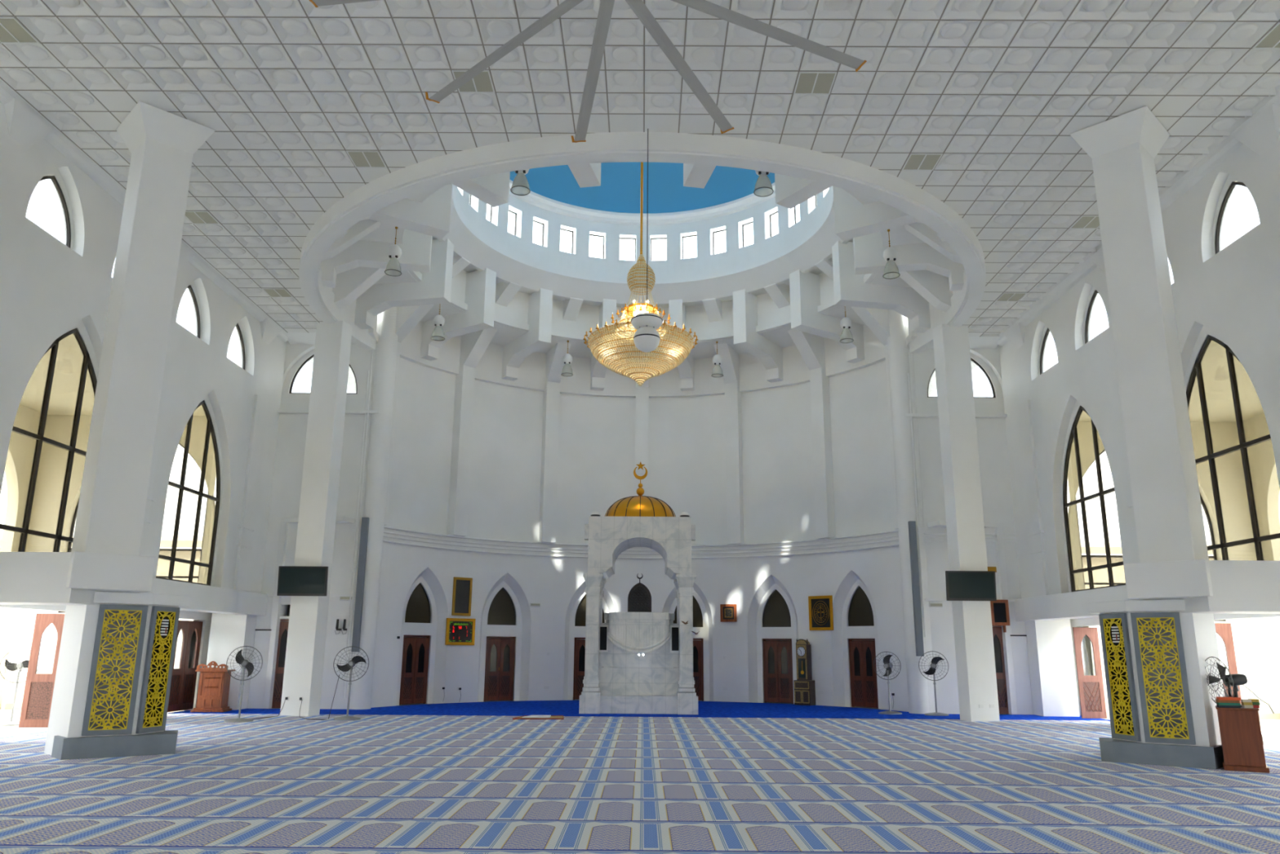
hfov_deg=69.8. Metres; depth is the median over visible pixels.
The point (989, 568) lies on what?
card
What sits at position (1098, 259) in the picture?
trim
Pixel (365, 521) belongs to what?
cable trunking
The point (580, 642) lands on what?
door
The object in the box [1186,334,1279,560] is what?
window
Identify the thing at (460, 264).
trim
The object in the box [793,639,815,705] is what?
clock
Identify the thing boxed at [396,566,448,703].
trim
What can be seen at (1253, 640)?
wall
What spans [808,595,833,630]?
picture frame
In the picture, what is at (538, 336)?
trim
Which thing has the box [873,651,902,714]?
pedestal fan
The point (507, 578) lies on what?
trim
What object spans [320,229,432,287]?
trim
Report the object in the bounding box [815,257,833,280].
trim
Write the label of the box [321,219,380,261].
trim
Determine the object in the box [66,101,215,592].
column
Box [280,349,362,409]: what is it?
window frame
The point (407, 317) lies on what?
trim
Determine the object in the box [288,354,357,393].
window
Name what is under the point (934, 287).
trim
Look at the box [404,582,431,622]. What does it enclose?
window
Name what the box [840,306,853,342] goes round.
lamp
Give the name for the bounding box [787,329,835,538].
trim
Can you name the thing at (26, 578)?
trim
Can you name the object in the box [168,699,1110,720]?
carpet
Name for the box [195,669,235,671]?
shelf
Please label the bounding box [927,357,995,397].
window
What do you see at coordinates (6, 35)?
diffuser
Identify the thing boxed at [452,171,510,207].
trim
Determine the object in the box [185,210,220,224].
recessed light
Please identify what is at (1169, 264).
window
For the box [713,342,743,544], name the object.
trim
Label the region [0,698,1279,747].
floor
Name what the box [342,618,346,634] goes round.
loudspeaker
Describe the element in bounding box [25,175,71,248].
window
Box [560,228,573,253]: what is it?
window
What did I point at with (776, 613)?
window
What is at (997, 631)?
door
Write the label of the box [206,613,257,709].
wall
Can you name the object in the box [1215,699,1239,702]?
book
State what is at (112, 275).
window
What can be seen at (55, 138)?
trim
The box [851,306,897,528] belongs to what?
trim
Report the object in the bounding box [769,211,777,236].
window
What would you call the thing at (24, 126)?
trim
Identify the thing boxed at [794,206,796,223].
window
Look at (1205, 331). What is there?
wall
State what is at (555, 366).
trim
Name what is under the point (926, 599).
trim
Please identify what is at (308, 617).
column
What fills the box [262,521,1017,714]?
wall
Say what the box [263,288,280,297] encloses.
diffuser
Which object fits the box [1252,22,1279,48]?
recessed light
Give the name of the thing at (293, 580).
television
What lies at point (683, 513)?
globe lamp
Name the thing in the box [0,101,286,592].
wall
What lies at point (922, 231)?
trim
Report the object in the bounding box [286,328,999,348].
trim
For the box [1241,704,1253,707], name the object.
book
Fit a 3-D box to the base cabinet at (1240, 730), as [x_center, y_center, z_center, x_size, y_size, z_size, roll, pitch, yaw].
[8.777,4.540,13.396,0.550,0.865,0.550,-7,-16,29]
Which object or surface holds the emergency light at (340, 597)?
attached to the wall at (286, 492)
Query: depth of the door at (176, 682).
23.15 m
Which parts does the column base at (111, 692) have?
panel frame, backing panel, panel frame, backing panel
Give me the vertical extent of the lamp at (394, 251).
1.228 m
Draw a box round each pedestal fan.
[0,648,39,725]
[223,645,262,722]
[333,645,368,719]
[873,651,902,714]
[918,650,948,715]
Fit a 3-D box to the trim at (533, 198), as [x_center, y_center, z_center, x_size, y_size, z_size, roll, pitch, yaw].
[0.091,-8.021,25.358,10.800,0.340,10.800,0,-14,0]
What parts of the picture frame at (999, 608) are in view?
glass door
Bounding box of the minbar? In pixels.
[578,462,697,714]
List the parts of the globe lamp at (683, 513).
lamp shade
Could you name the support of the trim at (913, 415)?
attached to the wall at (596, 460)
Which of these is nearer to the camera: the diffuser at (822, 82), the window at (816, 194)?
the diffuser at (822, 82)
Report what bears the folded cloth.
on the mat at (552, 717)
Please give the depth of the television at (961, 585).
22.48 m
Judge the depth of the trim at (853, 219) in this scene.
20.91 m
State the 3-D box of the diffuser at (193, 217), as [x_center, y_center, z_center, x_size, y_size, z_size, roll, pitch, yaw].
[-9.359,-4.393,19.240,0.260,0.008,0.540,0,-14,0]
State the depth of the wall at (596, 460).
30.28 m
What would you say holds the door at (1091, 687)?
in the door frame at (1083, 642)
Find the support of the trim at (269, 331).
attached to the wall at (54, 286)
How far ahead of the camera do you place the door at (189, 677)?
23.74 m
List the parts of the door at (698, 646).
glass pane, carved panel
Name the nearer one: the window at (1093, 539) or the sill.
the window at (1093, 539)
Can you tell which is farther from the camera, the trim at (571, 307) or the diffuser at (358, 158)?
the trim at (571, 307)
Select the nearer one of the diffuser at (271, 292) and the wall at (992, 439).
the diffuser at (271, 292)
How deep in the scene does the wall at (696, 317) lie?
29.55 m
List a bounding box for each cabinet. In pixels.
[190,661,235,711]
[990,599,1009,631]
[1215,705,1269,773]
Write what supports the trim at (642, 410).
attached to the wall at (596, 460)
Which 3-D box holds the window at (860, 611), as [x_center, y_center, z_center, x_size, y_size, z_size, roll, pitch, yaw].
[6.654,5.372,27.595,0.040,1.240,1.020,11,-17,-37]
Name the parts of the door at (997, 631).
glass pane, carved panel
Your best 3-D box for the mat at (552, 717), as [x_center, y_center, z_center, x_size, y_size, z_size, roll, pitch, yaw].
[-2.429,6.958,22.005,1.203,0.027,0.933,1,-14,-4]
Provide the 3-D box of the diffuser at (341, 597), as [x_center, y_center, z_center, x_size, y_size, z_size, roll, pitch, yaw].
[-8.021,4.667,25.048,0.320,0.075,0.010,0,-14,0]
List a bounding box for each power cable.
[252,698,285,719]
[299,675,339,719]
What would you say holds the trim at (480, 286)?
attached to the wall at (696, 317)
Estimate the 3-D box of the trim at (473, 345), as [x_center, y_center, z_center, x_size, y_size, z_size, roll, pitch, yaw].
[-5.300,0.130,28.924,0.460,6.520,1.650,13,-19,-43]
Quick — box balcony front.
[607,619,671,653]
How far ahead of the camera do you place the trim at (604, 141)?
16.63 m
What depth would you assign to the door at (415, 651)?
27.10 m
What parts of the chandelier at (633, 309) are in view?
plate, crystal crown, rod, chain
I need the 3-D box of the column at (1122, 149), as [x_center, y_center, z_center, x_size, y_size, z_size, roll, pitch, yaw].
[8.269,-1.215,14.953,1.230,7.900,1.230,13,-19,-43]
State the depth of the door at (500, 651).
29.01 m
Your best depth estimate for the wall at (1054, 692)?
24.06 m
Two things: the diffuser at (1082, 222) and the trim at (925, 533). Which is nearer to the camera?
the diffuser at (1082, 222)
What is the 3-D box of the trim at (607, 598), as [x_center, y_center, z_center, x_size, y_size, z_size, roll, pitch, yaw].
[-1.628,6.890,30.104,1.716,3.980,0.357,3,-14,-11]
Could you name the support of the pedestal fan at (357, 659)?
on the carpet at (371, 784)
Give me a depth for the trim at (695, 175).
18.67 m
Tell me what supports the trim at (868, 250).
attached to the wall at (361, 338)
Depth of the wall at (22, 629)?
24.11 m
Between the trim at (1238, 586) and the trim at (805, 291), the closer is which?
the trim at (1238, 586)
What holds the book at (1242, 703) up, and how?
on the book at (1243, 705)
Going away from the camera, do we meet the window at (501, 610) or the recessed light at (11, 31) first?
the recessed light at (11, 31)
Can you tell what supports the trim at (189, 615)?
attached to the wall at (206, 629)
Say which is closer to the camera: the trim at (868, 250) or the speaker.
the trim at (868, 250)
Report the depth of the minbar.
24.17 m
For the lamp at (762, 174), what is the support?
hanging from the ceiling at (502, 336)
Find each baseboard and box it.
[0,703,22,709]
[1106,711,1279,719]
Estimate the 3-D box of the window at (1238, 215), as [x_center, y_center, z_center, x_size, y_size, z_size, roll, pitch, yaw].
[10.657,-3.815,16.342,0.050,1.210,1.490,0,-14,0]
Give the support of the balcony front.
on the minbar
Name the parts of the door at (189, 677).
carved panel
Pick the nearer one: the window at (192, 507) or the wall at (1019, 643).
the window at (192, 507)
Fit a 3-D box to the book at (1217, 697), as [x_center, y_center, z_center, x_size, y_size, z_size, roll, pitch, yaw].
[8.627,3.980,13.455,0.280,0.040,0.150,-4,-14,18]
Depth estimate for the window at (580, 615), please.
30.47 m
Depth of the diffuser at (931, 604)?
24.95 m
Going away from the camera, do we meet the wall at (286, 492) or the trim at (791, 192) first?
the trim at (791, 192)
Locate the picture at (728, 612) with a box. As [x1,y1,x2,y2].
[724,608,732,617]
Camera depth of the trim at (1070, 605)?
22.03 m
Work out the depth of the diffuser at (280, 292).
23.33 m
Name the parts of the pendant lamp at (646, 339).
globe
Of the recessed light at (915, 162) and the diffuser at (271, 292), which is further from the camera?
the diffuser at (271, 292)
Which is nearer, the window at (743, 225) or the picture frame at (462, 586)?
the picture frame at (462, 586)
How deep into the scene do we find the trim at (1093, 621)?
18.33 m
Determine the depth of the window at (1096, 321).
21.50 m
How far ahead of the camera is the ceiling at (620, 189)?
30.05 m
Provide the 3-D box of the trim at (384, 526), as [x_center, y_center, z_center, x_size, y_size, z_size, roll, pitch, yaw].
[0.031,3.558,28.109,15.412,0.446,5.536,0,-14,0]
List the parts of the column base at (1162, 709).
backing panel, panel frame, backing panel, panel frame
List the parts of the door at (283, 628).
carved panel, glass pane, frame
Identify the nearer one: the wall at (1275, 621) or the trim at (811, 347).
the wall at (1275, 621)
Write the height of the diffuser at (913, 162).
0.008 m
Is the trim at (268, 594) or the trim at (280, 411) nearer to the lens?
the trim at (268, 594)
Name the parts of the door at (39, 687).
carved panel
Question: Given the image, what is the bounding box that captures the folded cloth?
[521,715,551,717]
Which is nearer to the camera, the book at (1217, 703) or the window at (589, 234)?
the book at (1217, 703)
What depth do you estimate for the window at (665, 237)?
30.37 m
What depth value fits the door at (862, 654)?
27.11 m
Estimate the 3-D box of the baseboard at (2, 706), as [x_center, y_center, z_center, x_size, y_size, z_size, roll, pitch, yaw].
[-14.292,3.650,8.816,4.760,0.139,30.760,0,-14,0]
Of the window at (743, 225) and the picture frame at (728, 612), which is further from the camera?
the picture frame at (728, 612)
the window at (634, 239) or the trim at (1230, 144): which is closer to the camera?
the trim at (1230, 144)
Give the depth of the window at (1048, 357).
24.04 m
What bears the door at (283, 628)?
in the wall at (286, 492)
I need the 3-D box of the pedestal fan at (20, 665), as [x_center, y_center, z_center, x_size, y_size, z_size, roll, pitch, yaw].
[-13.173,5.475,19.399,0.600,1.558,0.600,-5,-15,21]
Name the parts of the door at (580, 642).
carved panel, glass pane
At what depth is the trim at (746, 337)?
29.27 m
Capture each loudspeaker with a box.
[334,618,341,634]
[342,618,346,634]
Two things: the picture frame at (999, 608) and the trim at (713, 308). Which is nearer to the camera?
the picture frame at (999, 608)
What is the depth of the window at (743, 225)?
29.32 m
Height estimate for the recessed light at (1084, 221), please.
0.020 m
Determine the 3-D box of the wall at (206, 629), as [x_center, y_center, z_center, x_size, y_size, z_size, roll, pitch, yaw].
[-11.753,2.715,9.464,0.190,2.300,31.600,0,-14,0]
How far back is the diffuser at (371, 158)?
16.88 m
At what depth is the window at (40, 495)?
16.55 m
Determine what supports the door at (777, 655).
in the wall at (551, 582)
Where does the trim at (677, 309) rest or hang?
attached to the wall at (696, 317)
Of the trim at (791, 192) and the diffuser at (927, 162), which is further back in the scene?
the trim at (791, 192)
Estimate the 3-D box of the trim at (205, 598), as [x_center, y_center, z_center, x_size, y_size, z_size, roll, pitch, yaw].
[-10.531,1.175,9.779,0.580,0.580,31.500,0,-14,0]
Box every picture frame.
[451,577,472,615]
[720,604,737,622]
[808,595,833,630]
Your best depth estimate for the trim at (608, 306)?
30.42 m
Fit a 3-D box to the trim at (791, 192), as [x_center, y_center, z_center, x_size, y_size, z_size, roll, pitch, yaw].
[3.851,-5.585,18.902,0.440,2.360,2.700,9,-16,-32]
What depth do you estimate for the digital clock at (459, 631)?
28.03 m
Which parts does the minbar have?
loudspeaker panel, backboard panel, arch moulding, loudspeaker panel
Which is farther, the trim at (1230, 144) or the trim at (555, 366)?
the trim at (555, 366)
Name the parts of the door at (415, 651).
carved panel, glass pane, carved panel, glass pane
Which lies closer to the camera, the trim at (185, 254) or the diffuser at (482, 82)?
the diffuser at (482, 82)
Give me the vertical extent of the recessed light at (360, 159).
0.020 m
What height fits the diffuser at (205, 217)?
0.008 m
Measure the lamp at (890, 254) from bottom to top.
1.228 m
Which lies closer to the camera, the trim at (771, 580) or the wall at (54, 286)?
the wall at (54, 286)
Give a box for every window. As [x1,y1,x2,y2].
[0,328,97,551]
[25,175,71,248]
[111,257,115,277]
[155,400,220,585]
[176,284,200,338]
[226,323,245,369]
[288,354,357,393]
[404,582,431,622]
[487,587,515,625]
[489,205,492,222]
[508,209,516,235]
[533,220,543,245]
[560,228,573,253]
[574,594,604,626]
[589,234,604,258]
[619,237,635,260]
[650,237,666,260]
[673,595,702,626]
[681,235,696,258]
[712,229,725,253]
[742,222,752,247]
[762,589,791,626]
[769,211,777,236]
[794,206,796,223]
[815,194,817,207]
[848,586,874,626]
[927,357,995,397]
[1040,328,1057,374]
[1062,405,1125,591]
[1084,289,1109,343]
[1167,257,1173,284]
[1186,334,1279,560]
[1214,181,1260,253]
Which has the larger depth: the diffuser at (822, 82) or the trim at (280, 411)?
the trim at (280, 411)
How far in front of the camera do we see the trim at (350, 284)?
24.18 m
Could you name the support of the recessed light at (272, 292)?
in the ceiling at (999, 89)
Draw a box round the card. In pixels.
[987,566,996,572]
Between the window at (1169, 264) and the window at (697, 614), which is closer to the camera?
the window at (1169, 264)
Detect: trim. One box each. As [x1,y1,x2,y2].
[0,80,288,342]
[0,97,53,338]
[0,551,97,604]
[0,604,212,620]
[139,243,194,555]
[142,577,267,615]
[233,318,280,591]
[266,593,355,596]
[277,409,379,413]
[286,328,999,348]
[298,132,986,326]
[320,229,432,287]
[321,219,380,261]
[332,266,390,308]
[338,183,452,238]
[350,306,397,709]
[354,238,453,329]
[382,525,899,559]
[384,304,434,524]
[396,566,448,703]
[420,267,496,360]
[435,184,850,305]
[446,327,497,536]
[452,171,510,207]
[452,254,470,278]
[476,572,531,702]
[495,281,521,306]
[501,288,552,381]
[509,179,775,225]
[538,342,571,542]
[563,297,582,321]
[563,581,616,700]
[568,163,600,187]
[590,298,616,391]
[635,348,648,496]
[660,582,713,701]
[668,299,693,391]
[683,163,715,188]
[702,297,722,322]
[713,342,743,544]
[733,288,782,382]
[747,574,798,702]
[764,283,790,308]
[774,173,831,208]
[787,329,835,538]
[789,269,864,363]
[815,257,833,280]
[831,240,930,333]
[831,570,881,708]
[833,186,945,241]
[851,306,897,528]
[853,231,964,291]
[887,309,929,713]
[894,270,952,312]
[904,222,962,264]
[904,413,1007,417]
[923,532,1017,542]
[924,598,1015,601]
[997,91,1279,346]
[1004,322,1048,596]
[1013,584,1137,621]
[1070,613,1279,626]
[1091,249,1139,562]
[1180,560,1279,613]
[1233,103,1279,321]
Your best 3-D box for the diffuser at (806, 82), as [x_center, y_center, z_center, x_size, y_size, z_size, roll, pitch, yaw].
[2.626,-5.439,14.516,0.260,0.008,0.540,0,-14,0]
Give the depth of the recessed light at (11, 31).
13.46 m
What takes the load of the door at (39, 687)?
in the wall at (22, 629)
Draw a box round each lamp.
[384,226,401,276]
[431,308,444,340]
[510,168,530,195]
[560,340,573,376]
[591,511,599,515]
[631,128,662,352]
[680,511,689,516]
[711,341,723,377]
[753,170,773,196]
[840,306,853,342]
[882,229,900,279]
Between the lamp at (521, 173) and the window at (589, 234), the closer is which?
the lamp at (521, 173)
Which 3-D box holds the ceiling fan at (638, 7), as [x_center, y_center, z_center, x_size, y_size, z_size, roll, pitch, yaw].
[-0.304,-5.704,10.475,7.186,1.430,7.148,0,-14,0]
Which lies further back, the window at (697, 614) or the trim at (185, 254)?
the window at (697, 614)
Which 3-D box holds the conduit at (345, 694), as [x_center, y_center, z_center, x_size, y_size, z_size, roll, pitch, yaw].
[-7.837,2.785,25.459,0.124,9.100,0.044,0,-14,0]
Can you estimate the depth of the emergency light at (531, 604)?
29.57 m
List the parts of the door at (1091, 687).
carved panel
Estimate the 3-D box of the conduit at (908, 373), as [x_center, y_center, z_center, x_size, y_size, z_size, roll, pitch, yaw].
[7.709,2.058,25.584,0.044,7.400,0.044,0,-14,0]
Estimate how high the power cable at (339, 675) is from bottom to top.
0.986 m
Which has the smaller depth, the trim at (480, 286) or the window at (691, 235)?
the trim at (480, 286)
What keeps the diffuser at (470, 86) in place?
attached to the recessed light at (482, 82)
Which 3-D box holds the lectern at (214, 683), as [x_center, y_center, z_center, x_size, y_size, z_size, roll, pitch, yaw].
[-10.870,6.606,23.429,0.800,1.240,0.700,2,-14,-8]
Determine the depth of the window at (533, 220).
29.34 m
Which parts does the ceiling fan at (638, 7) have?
blade, blade, blade, blade, blade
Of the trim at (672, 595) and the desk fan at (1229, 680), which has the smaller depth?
the desk fan at (1229, 680)
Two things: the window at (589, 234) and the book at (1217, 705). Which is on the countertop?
the book at (1217, 705)
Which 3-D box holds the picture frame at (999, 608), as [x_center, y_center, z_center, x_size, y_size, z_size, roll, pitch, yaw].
[9.726,5.116,24.852,0.480,0.860,0.180,0,-14,0]
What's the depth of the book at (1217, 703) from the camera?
13.38 m
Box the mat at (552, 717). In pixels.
[512,715,564,719]
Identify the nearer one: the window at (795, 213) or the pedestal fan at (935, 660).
the pedestal fan at (935, 660)
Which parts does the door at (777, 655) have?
glass pane, carved panel, glass pane, carved panel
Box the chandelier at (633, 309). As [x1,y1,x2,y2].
[582,162,697,386]
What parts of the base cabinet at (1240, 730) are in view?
skirting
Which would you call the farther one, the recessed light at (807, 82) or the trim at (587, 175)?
the trim at (587, 175)
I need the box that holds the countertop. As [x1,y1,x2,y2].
[1215,705,1259,710]
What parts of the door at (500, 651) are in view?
carved panel, glass pane, carved panel, glass pane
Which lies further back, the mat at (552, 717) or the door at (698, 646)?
the door at (698, 646)
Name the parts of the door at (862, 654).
glass pane, carved panel, glass pane, carved panel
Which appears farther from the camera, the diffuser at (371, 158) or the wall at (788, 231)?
the wall at (788, 231)
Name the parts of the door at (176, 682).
carved panel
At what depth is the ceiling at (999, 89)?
14.73 m
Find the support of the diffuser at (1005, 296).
attached to the recessed light at (1006, 296)
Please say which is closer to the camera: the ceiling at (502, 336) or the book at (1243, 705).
the book at (1243, 705)
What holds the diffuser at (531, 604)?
attached to the emergency light at (531, 604)
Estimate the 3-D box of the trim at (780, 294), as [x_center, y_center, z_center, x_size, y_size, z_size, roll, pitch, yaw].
[4.305,-4.158,28.757,0.780,0.680,0.440,13,-19,-43]
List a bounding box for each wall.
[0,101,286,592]
[0,607,14,694]
[0,608,199,710]
[191,619,211,709]
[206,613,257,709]
[247,340,376,709]
[247,630,271,708]
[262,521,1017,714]
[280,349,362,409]
[301,151,983,353]
[357,349,924,544]
[375,313,909,397]
[387,189,897,346]
[453,184,832,275]
[908,345,1033,714]
[922,352,1004,413]
[1010,635,1033,714]
[1025,618,1079,716]
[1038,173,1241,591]
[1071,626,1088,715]
[1083,617,1279,713]
[1270,617,1279,682]
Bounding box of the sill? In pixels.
[357,521,924,545]
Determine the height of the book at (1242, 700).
0.035 m
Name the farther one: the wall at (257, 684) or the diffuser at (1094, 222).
the wall at (257, 684)
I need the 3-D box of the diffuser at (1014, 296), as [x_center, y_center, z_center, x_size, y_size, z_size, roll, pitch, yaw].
[9.534,-3.291,23.234,0.260,0.008,0.540,0,-14,0]
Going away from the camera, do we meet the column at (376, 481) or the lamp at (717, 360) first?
the column at (376, 481)
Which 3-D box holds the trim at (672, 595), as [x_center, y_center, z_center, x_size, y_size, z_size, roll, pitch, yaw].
[1.553,6.916,30.111,1.716,3.980,0.357,-2,-14,11]
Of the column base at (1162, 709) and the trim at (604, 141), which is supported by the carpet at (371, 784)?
the column base at (1162, 709)
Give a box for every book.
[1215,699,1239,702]
[1216,696,1240,700]
[1216,702,1240,705]
[1216,704,1240,707]
[1240,698,1251,702]
[1240,701,1253,705]
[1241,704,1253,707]
[1248,698,1259,702]
[1252,702,1260,705]
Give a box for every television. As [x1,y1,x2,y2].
[276,565,328,595]
[945,570,996,600]
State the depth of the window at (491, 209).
27.84 m
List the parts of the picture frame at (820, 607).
panel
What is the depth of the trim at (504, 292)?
28.76 m
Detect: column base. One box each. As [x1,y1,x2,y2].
[44,591,191,759]
[1087,599,1224,768]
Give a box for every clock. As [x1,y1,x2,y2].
[444,617,475,644]
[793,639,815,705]
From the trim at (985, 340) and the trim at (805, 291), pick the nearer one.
the trim at (985, 340)
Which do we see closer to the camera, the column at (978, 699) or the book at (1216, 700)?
the book at (1216, 700)
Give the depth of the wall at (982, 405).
26.59 m
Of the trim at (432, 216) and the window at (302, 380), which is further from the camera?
the window at (302, 380)
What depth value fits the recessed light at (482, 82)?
14.59 m
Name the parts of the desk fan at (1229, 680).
motor, cord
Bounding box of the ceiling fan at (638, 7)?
[308,0,866,142]
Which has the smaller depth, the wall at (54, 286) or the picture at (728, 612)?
the wall at (54, 286)
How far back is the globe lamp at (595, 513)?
24.79 m
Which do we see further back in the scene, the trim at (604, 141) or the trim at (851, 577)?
the trim at (851, 577)
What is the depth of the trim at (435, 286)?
25.55 m
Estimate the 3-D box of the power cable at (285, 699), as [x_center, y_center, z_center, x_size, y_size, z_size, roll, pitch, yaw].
[-8.691,6.565,21.352,0.088,0.387,1.261,-3,-14,15]
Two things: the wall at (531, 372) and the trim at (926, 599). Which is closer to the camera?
the trim at (926, 599)
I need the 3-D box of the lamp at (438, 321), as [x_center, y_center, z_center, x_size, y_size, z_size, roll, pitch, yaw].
[-5.846,-3.131,26.720,0.402,1.178,0.402,0,-14,0]
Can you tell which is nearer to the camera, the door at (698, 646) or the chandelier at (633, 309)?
the chandelier at (633, 309)
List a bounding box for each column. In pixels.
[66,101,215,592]
[280,320,352,715]
[932,324,999,721]
[1069,106,1213,599]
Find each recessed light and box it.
[0,17,39,44]
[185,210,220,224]
[262,288,293,297]
[346,151,386,168]
[451,70,494,93]
[793,71,836,94]
[902,153,942,170]
[995,292,1026,302]
[1069,215,1099,228]
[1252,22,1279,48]
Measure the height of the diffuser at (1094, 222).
0.008 m
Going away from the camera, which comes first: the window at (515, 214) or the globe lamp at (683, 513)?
the globe lamp at (683, 513)
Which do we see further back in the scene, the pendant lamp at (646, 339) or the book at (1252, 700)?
the pendant lamp at (646, 339)
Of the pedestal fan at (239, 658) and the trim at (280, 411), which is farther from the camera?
the trim at (280, 411)
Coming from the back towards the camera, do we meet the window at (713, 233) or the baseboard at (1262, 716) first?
the window at (713, 233)
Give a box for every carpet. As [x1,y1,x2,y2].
[0,712,1279,853]
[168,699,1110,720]
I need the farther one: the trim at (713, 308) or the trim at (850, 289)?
the trim at (713, 308)
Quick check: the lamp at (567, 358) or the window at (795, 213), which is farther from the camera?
the lamp at (567, 358)
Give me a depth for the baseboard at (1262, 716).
23.57 m
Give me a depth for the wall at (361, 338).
17.61 m
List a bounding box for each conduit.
[341,369,372,697]
[907,373,925,636]
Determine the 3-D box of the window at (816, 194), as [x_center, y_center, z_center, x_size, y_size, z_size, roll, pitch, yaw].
[5.237,-6.670,26.623,0.040,0.940,0.580,4,-14,-16]
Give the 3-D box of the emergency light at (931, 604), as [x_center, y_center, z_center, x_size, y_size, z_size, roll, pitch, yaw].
[8.058,4.839,24.991,0.360,0.120,0.080,0,-14,0]
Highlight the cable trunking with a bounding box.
[351,517,369,651]
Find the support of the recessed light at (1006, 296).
in the ceiling at (999, 89)
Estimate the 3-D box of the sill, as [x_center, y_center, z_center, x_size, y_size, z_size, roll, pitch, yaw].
[0.033,3.398,28.360,16.131,0.060,5.883,0,-14,0]
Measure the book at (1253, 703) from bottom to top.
0.040 m
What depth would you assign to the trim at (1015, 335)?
24.27 m
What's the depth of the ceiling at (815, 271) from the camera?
29.62 m
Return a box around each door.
[18,613,65,727]
[167,620,189,711]
[178,620,203,710]
[271,604,290,707]
[399,635,430,704]
[483,635,515,701]
[573,637,585,699]
[673,638,703,700]
[763,638,793,703]
[848,638,878,708]
[991,625,1008,713]
[1072,626,1106,718]
[1214,622,1241,704]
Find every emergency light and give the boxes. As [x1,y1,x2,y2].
[339,596,352,599]
[529,602,540,606]
[928,602,942,607]
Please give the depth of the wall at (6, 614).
23.97 m
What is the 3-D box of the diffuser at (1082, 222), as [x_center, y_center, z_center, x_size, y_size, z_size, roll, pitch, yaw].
[9.241,-4.275,19.151,0.260,0.008,0.540,0,-14,0]
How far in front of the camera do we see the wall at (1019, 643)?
24.55 m
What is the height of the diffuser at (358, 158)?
0.008 m
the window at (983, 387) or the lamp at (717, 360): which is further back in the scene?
the lamp at (717, 360)
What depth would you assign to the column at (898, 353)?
25.73 m
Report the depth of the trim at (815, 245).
28.57 m
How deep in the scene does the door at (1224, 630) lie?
18.97 m
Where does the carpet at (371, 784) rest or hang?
on the floor
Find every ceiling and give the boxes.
[0,0,1279,336]
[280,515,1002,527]
[360,185,925,360]
[431,235,853,307]
[509,162,774,213]
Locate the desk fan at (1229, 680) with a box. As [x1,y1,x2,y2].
[1204,656,1274,713]
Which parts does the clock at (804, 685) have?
door glass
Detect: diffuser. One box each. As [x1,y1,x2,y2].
[0,25,17,42]
[185,212,204,223]
[195,212,217,223]
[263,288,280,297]
[274,288,291,297]
[340,596,351,599]
[347,151,369,166]
[363,151,384,166]
[453,71,475,91]
[473,71,493,91]
[530,603,539,605]
[795,73,817,93]
[813,73,835,93]
[903,155,924,169]
[918,155,940,169]
[930,603,942,606]
[996,293,1014,301]
[1008,293,1025,301]
[1071,217,1093,227]
[1084,217,1099,227]
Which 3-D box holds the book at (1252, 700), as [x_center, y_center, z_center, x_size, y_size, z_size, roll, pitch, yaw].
[8.965,3.993,13.410,0.110,0.040,0.150,-5,-15,21]
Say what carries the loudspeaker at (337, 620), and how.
attached to the wall at (286, 492)
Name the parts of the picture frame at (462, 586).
panel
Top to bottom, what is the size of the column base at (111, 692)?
2.449 m

